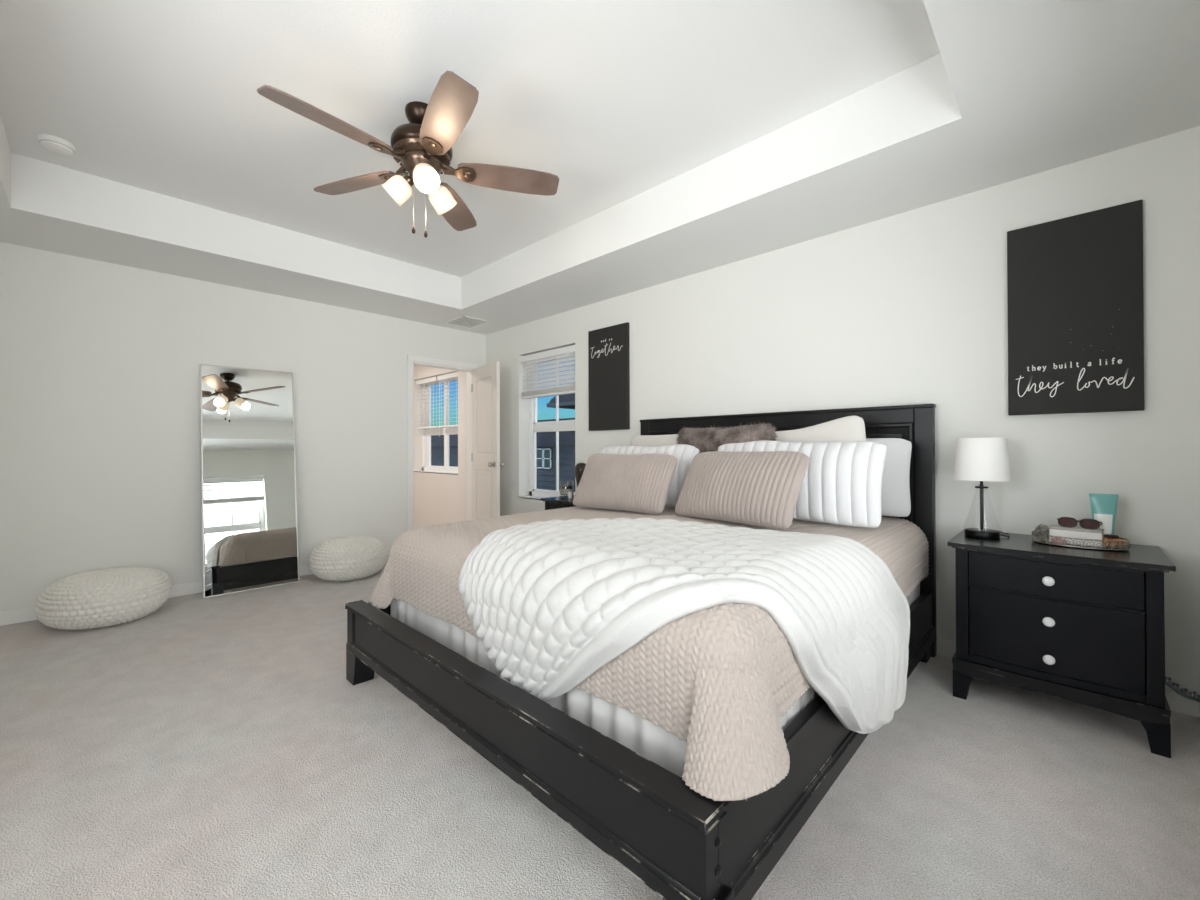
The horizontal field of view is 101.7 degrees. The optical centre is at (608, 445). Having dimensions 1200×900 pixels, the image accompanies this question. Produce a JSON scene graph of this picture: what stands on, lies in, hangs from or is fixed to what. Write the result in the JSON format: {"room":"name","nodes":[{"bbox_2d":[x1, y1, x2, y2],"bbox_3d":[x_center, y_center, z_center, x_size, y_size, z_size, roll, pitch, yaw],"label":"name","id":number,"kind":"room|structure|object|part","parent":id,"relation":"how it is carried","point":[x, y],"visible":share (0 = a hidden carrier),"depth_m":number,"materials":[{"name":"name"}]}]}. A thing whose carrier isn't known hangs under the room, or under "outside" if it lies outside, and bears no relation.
{"room":"bedroom","nodes":[
{"label":"bedroom","id":0,"kind":"room"},
{"bbox_2d":[0,242,485,611],"bbox_3d":[-2.979,-0.075,4.128,0.120,2.440,4.396,0,0,43],"label":"wall","id":1,"kind":"structure","parent":0,"point":[100,361],"depth_m":3.62,"materials":[{"name":"white paint"}]},
{"bbox_2d":[0,552,389,625],"bbox_3d":[-3.176,1.102,3.812,0.014,0.085,3.271,0,0,43],"label":"baseboard","id":2,"kind":"structure","parent":1,"relation":"attached to","point":[28,614],"depth_m":3.20,"materials":[{"name":"white paint"}]},
{"bbox_2d":[407,355,477,529],"bbox_3d":[-1.822,0.110,5.346,0.154,2.078,0.813,0,0,43],"label":"trim","id":3,"kind":"structure","parent":1,"relation":"attached to","point":[411,360],"depth_m":5.16,"materials":[{"name":"white paint"}]},
{"bbox_2d":[471,361,503,519],"bbox_3d":[-1.325,0.139,5.256,0.163,1.993,0.706,0,0,-36],"label":"door","id":4,"kind":"structure","parent":1,"relation":"in","point":[485,386],"depth_m":5.17,"materials":[{"name":"beige paint"}]},
{"bbox_3d":[-1.324,-0.313,5.256,0.031,0.840,0.470,0,0,-36],"label":"panel","id":5,"kind":"part","parent":4,"relation":"part of","materials":[{"name":"beige paint"}]},
{"bbox_3d":[-1.322,0.577,5.251,0.031,0.660,0.470,0,0,-36],"label":"panel","id":6,"kind":"part","parent":4,"relation":"part of","materials":[{"name":"beige paint"}]},
{"bbox_3d":[-1.194,0.190,4.992,0.064,0.060,0.060,0,0,-36],"label":"knob","id":7,"kind":"part","parent":4,"relation":"part of","materials":[{"name":"silver metal"}]},
{"bbox_2d":[0,0,1199,334],"bbox_3d":[-0.893,-1.513,2.294,5.690,0.403,4.596,0,0,43],"label":"ceiling","id":8,"kind":"structure","parent":0,"point":[681,138],"depth_m":2.30,"materials":[{"name":"white paint"}]},
{"bbox_2d":[37,134,75,154],"bbox_3d":[-2.917,-1.583,2.586,0.136,0.046,0.136,0,0,43],"label":"smoke detector","id":9,"kind":"object","parent":8,"relation":"attached to","point":[55,144],"visible":1,"depth_m":2.56,"materials":[{"name":"white paint"}]},
{"bbox_2d":[257,71,558,237],"bbox_3d":[-0.915,-1.306,2.327,1.282,0.614,1.253,0,0,43],"label":"ceiling fan","id":10,"kind":"object","parent":8,"relation":"hanging from","point":[423,146],"visible":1,"depth_m":2.29,"materials":[{"name":"brown wood"}]},
{"bbox_3d":[-1.157,-1.350,2.040,0.151,0.048,0.497,0,0,39],"label":"blade","id":11,"kind":"part","parent":10,"relation":"part of","materials":[{"name":"brown wood"}]},
{"bbox_3d":[-1.287,-1.347,2.508,0.497,0.048,0.151,0,0,21],"label":"blade","id":12,"kind":"part","parent":10,"relation":"part of","materials":[{"name":"brown wood"}]},
{"bbox_3d":[-1.020,-1.234,2.367,0.138,0.138,0.115,0,0,-1],"label":"lamp shade","id":13,"kind":"part","parent":10,"relation":"part of","materials":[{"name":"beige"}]},
{"bbox_2d":[403,175,412,186],"bbox_3d":[-0.962,-1.287,2.364,0.060,0.061,0.058,0,0,43],"label":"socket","id":14,"kind":"object","parent":10,"relation":"attached to","point":[407,180],"depth_m":2.34,"materials":[{"name":"brown metal"}]},
{"bbox_3d":[-0.931,-1.158,2.337,0.003,0.225,0.002,0,0,43],"label":"pull chain","id":15,"kind":"part","parent":10,"relation":"part of","materials":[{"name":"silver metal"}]},
{"bbox_3d":[-0.876,-1.151,2.346,0.003,0.240,0.002,0,0,43],"label":"pull chain","id":16,"kind":"part","parent":10,"relation":"part of","materials":[{"name":"silver metal"}]},
{"bbox_3d":[-0.851,-1.249,2.267,0.079,0.075,0.054,0,0,43],"label":"bulb","id":17,"kind":"part","parent":10,"relation":"part of","materials":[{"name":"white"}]},
{"bbox_3d":[-0.841,-1.235,2.257,0.115,0.138,0.138,0,0,-26],"label":"lamp shade","id":18,"kind":"part","parent":10,"relation":"part of","materials":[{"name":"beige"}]},
{"bbox_3d":[-0.838,-1.234,2.468,0.121,0.138,0.138,0,0,43],"label":"lamp shade","id":19,"kind":"part","parent":10,"relation":"part of","materials":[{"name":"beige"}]},
{"bbox_3d":[-0.672,-1.351,2.018,0.151,0.048,0.497,0,0,-33],"label":"blade","id":20,"kind":"part","parent":10,"relation":"part of","materials":[{"name":"brown wood"}]},
{"bbox_3d":[-0.881,-1.347,2.776,0.151,0.048,0.497,0,0,3],"label":"blade","id":21,"kind":"part","parent":10,"relation":"part of","materials":[{"name":"brown wood"}]},
{"bbox_3d":[-0.501,-1.349,2.473,0.497,0.048,0.151,0,0,-15],"label":"blade","id":22,"kind":"part","parent":10,"relation":"part of","materials":[{"name":"brown wood"}]},
{"bbox_2d":[444,315,490,328],"bbox_3d":[-1.474,-1.287,5.101,0.400,0.017,0.320,0,0,43],"label":"ceiling vent","id":23,"kind":"object","parent":8,"relation":"in","point":[463,316],"visible":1,"depth_m":5.09,"materials":[{"name":"white metal"}]},
{"bbox_2d":[0,563,1199,899],"bbox_3d":[-0.947,1.179,2.212,5.690,0.100,4.416,0,0,43],"label":"floor","id":24,"kind":"structure","parent":0,"point":[223,747],"depth_m":1.57,"materials":[{"name":"carpet"}]},
{"bbox_2d":[35,567,171,629],"bbox_3d":[-3.290,0.983,3.218,0.654,0.312,0.624,0,0,23],"label":"knitted pouf","id":25,"kind":"object","parent":24,"relation":"on","point":[107,597],"visible":1,"depth_m":3.03,"materials":[{"name":"white fabric"}]},
{"bbox_2d":[200,364,299,598],"bbox_3d":[-2.886,0.251,3.954,0.238,1.782,0.626,0,0,44],"label":"floor mirror","id":26,"kind":"object","parent":24,"relation":"on","point":[250,541],"visible":1,"depth_m":3.93,"materials":[{"name":"silver metal"}]},
{"bbox_2d":[309,536,387,581],"bbox_3d":[-2.275,0.979,4.308,0.614,0.327,0.644,0,0,-23],"label":"knitted pouf","id":27,"kind":"object","parent":24,"relation":"on","point":[348,558],"visible":1,"depth_m":4.09,"materials":[{"name":"white fabric"}]},
{"bbox_2d":[540,495,574,509],"bbox_3d":[-0.174,0.792,4.122,0.672,0.690,0.497,0,0,43],"label":"nightstand","id":28,"kind":"object","parent":24,"relation":"on","point":[560,501],"visible":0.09,"depth_m":4.08,"materials":[{"name":"black wood"}]},
{"bbox_3d":[-0.304,0.558,3.987,0.524,0.138,0.058,0,0,43],"label":"drawer","id":29,"kind":"part","parent":28,"relation":"part of","materials":[{"name":"black wood"}]},
{"bbox_2d":[560,485,573,494],"bbox_3d":[-0.362,0.378,4.262,0.123,0.140,0.123,0,0,43],"label":"candle jar","id":30,"kind":"object","parent":28,"relation":"on","point":[564,489],"visible":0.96,"depth_m":4.22,"materials":[{"name":"clear glass"}]},
{"bbox_2d":[575,463,585,486],"bbox_3d":[-0.230,0.296,4.206,0.120,0.303,0.120,0,0,43],"label":"vase","id":31,"kind":"object","parent":28,"relation":"on","point":[579,468],"visible":0.41,"depth_m":4.16,"materials":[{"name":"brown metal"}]},
{"bbox_2d":[345,404,936,899],"bbox_3d":[0.246,0.453,2.493,2.028,1.347,2.279,0,0,43],"label":"bed","id":32,"kind":"object","parent":24,"relation":"on","point":[681,843],"visible":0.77,"depth_m":1.36,"materials":[{"name":"black paint"}]},
{"bbox_3d":[-1.191,1.041,2.355,0.124,0.177,0.095,0,0,43],"label":"leg","id":33,"kind":"part","parent":32,"relation":"part of","materials":[{"name":"black paint"}]},
{"bbox_3d":[-0.483,0.912,3.154,0.042,0.258,2.210,0,0,43],"label":"rail","id":34,"kind":"part","parent":32,"relation":"part of","materials":[{"name":"black paint"}]},
{"bbox_3d":[-0.520,0.951,1.679,2.004,0.054,0.038,0,0,43],"label":"moulding","id":35,"kind":"part","parent":32,"relation":"part of","materials":[{"name":"black paint"}]},
{"bbox_3d":[-0.512,0.874,1.688,2.004,0.204,0.045,0,0,43],"label":"footboard","id":36,"kind":"part","parent":32,"relation":"part of","materials":[{"name":"black paint"}]},
{"bbox_2d":[390,583,919,776],"bbox_3d":[0.266,0.862,2.509,1.908,0.390,1.997,0,0,43],"label":"mattress","id":37,"kind":"object","parent":32,"relation":"attached to","point":[640,735],"visible":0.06,"depth_m":1.46,"materials":[{"name":"grey fabric"}]},
{"bbox_3d":[0.192,1.030,1.045,0.124,0.177,0.095,0,0,43],"label":"leg","id":38,"kind":"part","parent":32,"relation":"part of","materials":[{"name":"black paint"}]},
{"bbox_3d":[0.997,0.254,3.286,1.834,0.750,0.030,0,0,43],"label":"headboard moulding","id":39,"kind":"part","parent":32,"relation":"part of","materials":[{"name":"black paint"}]},
{"bbox_3d":[1.009,0.456,3.297,2.024,1.347,0.061,0,0,43],"label":"headboard","id":40,"kind":"part","parent":32,"relation":"part of","materials":[{"name":"black paint"}]},
{"bbox_3d":[0.950,0.900,1.796,0.042,0.258,2.210,0,0,43],"label":"rail","id":41,"kind":"part","parent":32,"relation":"part of","materials":[{"name":"black paint"}]},
{"bbox_3d":[0.962,0.961,1.784,0.011,0.020,2.210,0,0,43],"label":"rail moulding","id":42,"kind":"part","parent":32,"relation":"part of","materials":[{"name":"black paint"}]},
{"bbox_3d":[1.650,1.063,2.572,0.060,0.120,0.080,0,0,43],"label":"leg","id":43,"kind":"part","parent":32,"relation":"part of","materials":[{"name":"black paint"}]},
{"bbox_2d":[947,529,1175,757],"bbox_3d":[1.928,0.775,2.130,0.672,0.690,0.497,0,0,43],"label":"nightstand","id":44,"kind":"object","parent":24,"relation":"on","point":[1083,626],"visible":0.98,"depth_m":1.94,"materials":[{"name":"black wood"}]},
{"bbox_3d":[1.591,1.061,2.186,0.075,0.120,0.063,0,0,43],"label":"leg","id":45,"kind":"part","parent":44,"relation":"part of","materials":[{"name":"black wood"}]},
{"bbox_2d":[953,438,1011,537],"bbox_3d":[1.821,0.197,2.346,0.288,0.468,0.222,0,0,-9],"label":"table lamp","id":46,"kind":"object","parent":44,"relation":"on","point":[976,459],"visible":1,"depth_m":2.27,"materials":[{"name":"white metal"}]},
{"bbox_3d":[1.789,0.294,2.341,0.015,0.215,0.015,0,0,43],"label":"stem","id":47,"kind":"part","parent":46,"relation":"part of","materials":[{"name":"black metal"}]},
{"bbox_3d":[1.788,0.063,2.342,0.222,0.200,0.222,0,0,43],"label":"lamp shade","id":48,"kind":"part","parent":46,"relation":"part of","materials":[{"name":"white fabric"}]},
{"bbox_3d":[1.768,0.706,1.961,0.039,0.039,0.032,0,0,43],"label":"knob","id":49,"kind":"part","parent":44,"relation":"part of","materials":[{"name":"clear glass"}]},
{"bbox_3d":[1.767,0.543,1.962,0.039,0.039,0.032,0,0,43],"label":"knob","id":50,"kind":"part","parent":44,"relation":"part of","materials":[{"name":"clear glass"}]},
{"bbox_3d":[1.768,0.857,1.960,0.039,0.039,0.032,0,0,43],"label":"knob","id":51,"kind":"part","parent":44,"relation":"part of","materials":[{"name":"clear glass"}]},
{"bbox_3d":[1.798,0.540,1.995,0.524,0.138,0.058,0,0,43],"label":"drawer","id":52,"kind":"part","parent":44,"relation":"part of","materials":[{"name":"black wood"}]},
{"bbox_3d":[1.799,0.769,1.994,0.524,0.294,0.058,0,0,43],"label":"drawer","id":53,"kind":"part","parent":44,"relation":"part of","materials":[{"name":"black wood"}]},
{"bbox_2d":[1031,531,1129,550],"bbox_3d":[2.030,0.408,2.111,0.307,0.042,0.204,0,0,43],"label":"decorative tray","id":54,"kind":"object","parent":44,"relation":"on","point":[1039,539],"visible":0.72,"depth_m":2.04,"materials":[{"name":"brown wood"}]},
{"bbox_2d":[1034,524,1048,539],"bbox_3d":[1.956,0.388,2.199,0.060,0.069,0.060,0,0,43],"label":"pine cone","id":55,"kind":"object","parent":54,"relation":"on","point":[1039,528],"visible":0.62,"depth_m":2.19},
{"bbox_2d":[1050,538,1067,544],"bbox_3d":[1.939,0.411,2.103,0.028,0.029,0.060,0,0,-24],"label":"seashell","id":56,"kind":"object","parent":54,"relation":"in","point":[1061,542],"visible":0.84,"depth_m":2.09,"materials":[{"name":"white"}]},
{"bbox_2d":[1049,524,1103,546],"bbox_3d":[2.025,0.388,2.116,0.094,0.070,0.168,0,0,-43],"label":"box","id":57,"kind":"object","parent":54,"relation":"in","point":[1054,529],"visible":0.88,"depth_m":2.08,"materials":[{"name":"white"}]},
{"bbox_3d":[2.025,0.359,2.117,0.094,0.012,0.168,0,0,-43],"label":"lid","id":58,"kind":"part","parent":57,"relation":"part of","materials":[{"name":"grey"}]},
{"bbox_2d":[1057,517,1102,528],"bbox_3d":[2.043,0.330,2.116,0.106,0.045,0.139,0,0,-41],"label":"sunglasses","id":59,"kind":"object","parent":57,"relation":"on","point":[1070,522],"visible":1,"depth_m":2.08,"materials":[{"name":"red plastic"}]},
{"bbox_2d":[1089,493,1118,537],"bbox_3d":[2.124,0.315,2.095,0.054,0.216,0.078,0,0,-15],"label":"tube","id":60,"kind":"object","parent":54,"relation":"on","point":[1103,506],"visible":0.73,"depth_m":2.08,"materials":[{"name":"teal plastic"}]},
{"bbox_2d":[1102,538,1127,547],"bbox_3d":[2.098,0.402,2.032,0.088,0.038,0.069,0,0,26],"label":"scrunchie","id":61,"kind":"object","parent":54,"relation":"on","point":[1110,539],"visible":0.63,"depth_m":2.01,"materials":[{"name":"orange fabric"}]},
{"bbox_2d":[1104,534,1118,538],"bbox_3d":[2.103,0.379,2.043,0.047,0.014,0.037,0,0,26],"label":"tie","id":62,"kind":"object","parent":61,"relation":"on","point":[1105,535],"visible":1,"depth_m":2.03,"materials":[{"name":"black"}]},
{"bbox_3d":[2.005,1.058,1.794,0.075,0.120,0.063,0,0,43],"label":"leg","id":63,"kind":"part","parent":44,"relation":"part of","materials":[{"name":"black wood"}]},
{"bbox_2d":[414,126,1199,695],"bbox_3d":[-0.494,-0.077,4.940,8.770,2.440,0.200,0,0,43],"label":"wall","id":64,"kind":"structure","parent":0,"point":[909,307],"depth_m":2.62,"materials":[{"name":"white paint"}]},
{"bbox_2d":[414,377,457,474],"bbox_3d":[-2.268,-0.286,6.618,1.250,1.312,0.195,0,0,43],"label":"window","id":65,"kind":"structure","parent":64,"relation":"in","point":[426,433],"depth_m":6.87,"materials":[{"name":"white plastic"}]},
{"bbox_2d":[416,376,438,428],"bbox_3d":[-2.514,-0.528,6.803,0.596,0.815,0.061,0,0,43],"label":"window blind","id":66,"kind":"object","parent":65,"relation":"attached to","point":[431,379],"visible":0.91,"depth_m":6.76,"materials":[{"name":"white plastic"}]},
{"bbox_3d":[-2.659,-0.574,6.947,0.004,0.630,0.052,0,0,43],"label":"ladder cord","id":67,"kind":"part","parent":66,"relation":"part of","materials":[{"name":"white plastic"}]},
{"bbox_3d":[-2.510,-0.252,6.805,0.584,0.024,0.052,0,0,43],"label":"rail","id":68,"kind":"part","parent":66,"relation":"part of","materials":[{"name":"white plastic"}]},
{"bbox_3d":[-2.363,-0.577,6.666,0.004,0.630,0.052,0,0,43],"label":"ladder cord","id":69,"kind":"part","parent":66,"relation":"part of","materials":[{"name":"white fabric"}]},
{"bbox_3d":[-2.286,0.362,6.592,1.250,0.016,0.135,0,0,43],"label":"sill","id":70,"kind":"part","parent":65,"relation":"part of","materials":[{"name":"white paint"}]},
{"bbox_2d":[437,372,457,436],"bbox_3d":[-2.064,-0.532,6.376,0.576,0.815,0.061,0,0,43],"label":"window blind","id":71,"kind":"object","parent":65,"relation":"attached to","point":[454,375],"visible":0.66,"depth_m":6.41,"materials":[{"name":"white plastic"}]},
{"bbox_3d":[-2.205,-0.578,6.516,0.004,0.630,0.052,0,0,43],"label":"ladder cord","id":72,"kind":"part","parent":71,"relation":"part of","materials":[{"name":"white fabric"}]},
{"bbox_3d":[-2.061,-0.256,6.378,0.564,0.024,0.052,0,0,43],"label":"rail","id":73,"kind":"part","parent":71,"relation":"part of","materials":[{"name":"white plastic"}]},
{"bbox_3d":[-1.918,-0.580,6.244,0.004,0.630,0.052,0,0,43],"label":"ladder cord","id":74,"kind":"part","parent":71,"relation":"part of","materials":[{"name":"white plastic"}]},
{"bbox_2d":[519,355,574,499],"bbox_3d":[-0.569,-0.210,5.008,0.890,1.532,0.195,0,0,43],"label":"window","id":75,"kind":"structure","parent":64,"relation":"in","point":[564,425],"depth_m":5.21,"materials":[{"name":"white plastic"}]},
{"bbox_3d":[-0.587,0.548,4.981,0.890,0.016,0.135,0,0,43],"label":"sill","id":76,"kind":"part","parent":75,"relation":"part of","materials":[{"name":"white paint"}]},
{"bbox_2d":[520,345,574,398],"bbox_3d":[-0.607,-0.674,4.971,0.882,0.575,0.061,0,0,43],"label":"window blind","id":77,"kind":"object","parent":75,"relation":"attached to","point":[535,392],"visible":0.84,"depth_m":4.95,"materials":[{"name":"white plastic"}]},
{"bbox_3d":[-0.604,-0.518,4.973,0.870,0.024,0.052,0,0,43],"label":"rail","id":78,"kind":"part","parent":77,"relation":"part of","materials":[{"name":"white plastic"}]},
{"bbox_3d":[-0.523,-0.216,5.057,0.890,1.520,0.060,0,0,43],"label":"frame","id":79,"kind":"part","parent":75,"relation":"part of","materials":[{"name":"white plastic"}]},
{"bbox_2d":[588,322,629,430],"bbox_3d":[0.000,-0.592,4.311,0.473,0.908,0.032,0,0,43],"label":"canvas","id":80,"kind":"object","parent":64,"relation":"attached to","point":[608,347],"visible":1,"depth_m":4.29,"materials":[{"name":"black fabric"}]},
{"bbox_2d":[936,638,1199,716],"bbox_3d":[0.524,1.091,3.824,5.370,0.085,0.014,0,0,43],"label":"baseboard","id":81,"kind":"structure","parent":64,"relation":"attached to","point":[1177,703],"depth_m":2.06,"materials":[{"name":"white paint"}]},
{"bbox_2d":[1007,199,1144,414],"bbox_3d":[2.151,-0.608,2.272,0.455,0.911,0.032,0,0,43],"label":"canvas","id":82,"kind":"object","parent":64,"relation":"attached to","point":[1075,295],"visible":1,"depth_m":2.24,"materials":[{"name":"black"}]},
{"bbox_2d":[1165,677,1199,701],"bbox_3d":[2.398,1.022,2.026,0.176,0.124,0.023,0,0,43],"label":"power cord","id":83,"kind":"object","parent":64,"relation":"attached to","point":[1172,684],"visible":0.81,"depth_m":2.03,"materials":[{"name":"grey plastic"}]},
{"label":"outside","id":84,"kind":"structure","parent":0,"visible":0},
{"bbox_3d":[12.451,4.296,20.282,60.000,0.200,39.700,0,0,43],"label":"ground","id":85,"kind":"structure","parent":84,"visible":0},
{"bbox_2d":[431,393,574,491],"bbox_3d":[-2.319,1.235,15.483,20.000,5.950,5.800,0,0,43],"label":"house","id":86,"kind":"structure","parent":85,"relation":"on","point":[545,441],"depth_m":11.01,"materials":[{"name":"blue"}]},
{"bbox_3d":[-1.473,0.292,11.195,0.500,0.420,0.015,0,0,43],"label":"pane","id":87,"kind":"part","parent":86,"relation":"part of","materials":[{"name":"clear glass"}]},
{"bbox_3d":[0.295,0.597,2.542,1.910,0.340,2.010,0,0,43],"label":"mattress","id":88,"kind":"object","parent":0,"visible":0},
{"bbox_2d":[368,506,928,800],"bbox_3d":[0.242,0.593,2.472,2.149,0.417,2.135,0,0,43],"label":"quilt","id":89,"kind":"object","parent":88,"relation":"on","point":[721,679],"visible":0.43,"depth_m":1.25,"materials":[{"name":"fabric"}]},
{"bbox_2d":[573,453,677,513],"bbox_3d":[0.086,0.216,2.979,0.699,0.338,0.227,0,0,39],"label":"accent pillow","id":90,"kind":"object","parent":89,"relation":"on","point":[640,483],"visible":1,"depth_m":2.88,"materials":[{"name":"beige fabric"}]},
{"bbox_2d":[598,444,699,506],"bbox_3d":[0.212,0.188,3.237,0.852,0.391,0.182,0,0,42],"label":"sham pillow","id":91,"kind":"object","parent":89,"relation":"on","point":[685,454],"visible":0.31,"depth_m":3.02,"materials":[{"name":"white fabric"}]},
{"bbox_2d":[631,434,677,446],"bbox_3d":[0.389,0.150,3.654,0.596,0.471,0.153,0,0,39],"label":"pillow","id":92,"kind":"object","parent":89,"relation":"on","point":[642,440],"visible":0.16,"depth_m":3.68,"materials":[{"name":"white fabric"}]},
{"bbox_2d":[458,518,909,733],"bbox_3d":[0.311,0.660,1.908,1.289,0.669,1.320,0,0,43],"label":"throw blanket","id":93,"kind":"object","parent":89,"relation":"on","point":[551,603],"visible":1,"depth_m":1.52,"materials":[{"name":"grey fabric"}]},
{"bbox_2d":[676,425,730,452],"bbox_3d":[0.640,0.117,3.270,0.462,0.522,0.166,0,0,37],"label":"fur pillow","id":94,"kind":"object","parent":89,"relation":"on","point":[695,437],"visible":0.12,"depth_m":3.30,"materials":[{"name":"grey fur"}]},
{"bbox_2d":[704,422,777,451],"bbox_3d":[0.788,0.121,2.935,0.154,0.548,0.550,0,0,-42],"label":"fur pillow","id":95,"kind":"object","parent":89,"relation":"on","point":[756,432],"visible":0.36,"depth_m":2.92,"materials":[{"name":"grey fur"}]},
{"bbox_2d":[675,451,808,529],"bbox_3d":[0.645,0.203,2.478,0.229,0.353,0.717,0,0,-37],"label":"accent pillow","id":96,"kind":"object","parent":89,"relation":"on","point":[761,488],"visible":1,"depth_m":2.36,"materials":[{"name":"beige fabric"}]},
{"bbox_2d":[718,440,886,527],"bbox_3d":[0.933,0.173,2.541,0.187,0.407,0.902,0,0,-43],"label":"sham pillow","id":97,"kind":"object","parent":89,"relation":"on","point":[842,482],"visible":0.49,"depth_m":2.32,"materials":[{"name":"white fabric"}]},
{"bbox_2d":[775,416,865,442],"bbox_3d":[1.153,0.101,2.750,0.624,0.524,0.135,0,0,41],"label":"pillow","id":98,"kind":"object","parent":89,"relation":"on","point":[849,428],"visible":0.28,"depth_m":2.68,"materials":[{"name":"white fabric"}]},
{"bbox_2d":[866,438,911,516],"bbox_3d":[1.282,0.164,2.825,0.813,0.426,0.162,0,0,38],"label":"pillow","id":99,"kind":"object","parent":89,"relation":"on","point":[895,490],"visible":0.27,"depth_m":2.56,"materials":[{"name":"white fabric"}]}
]}

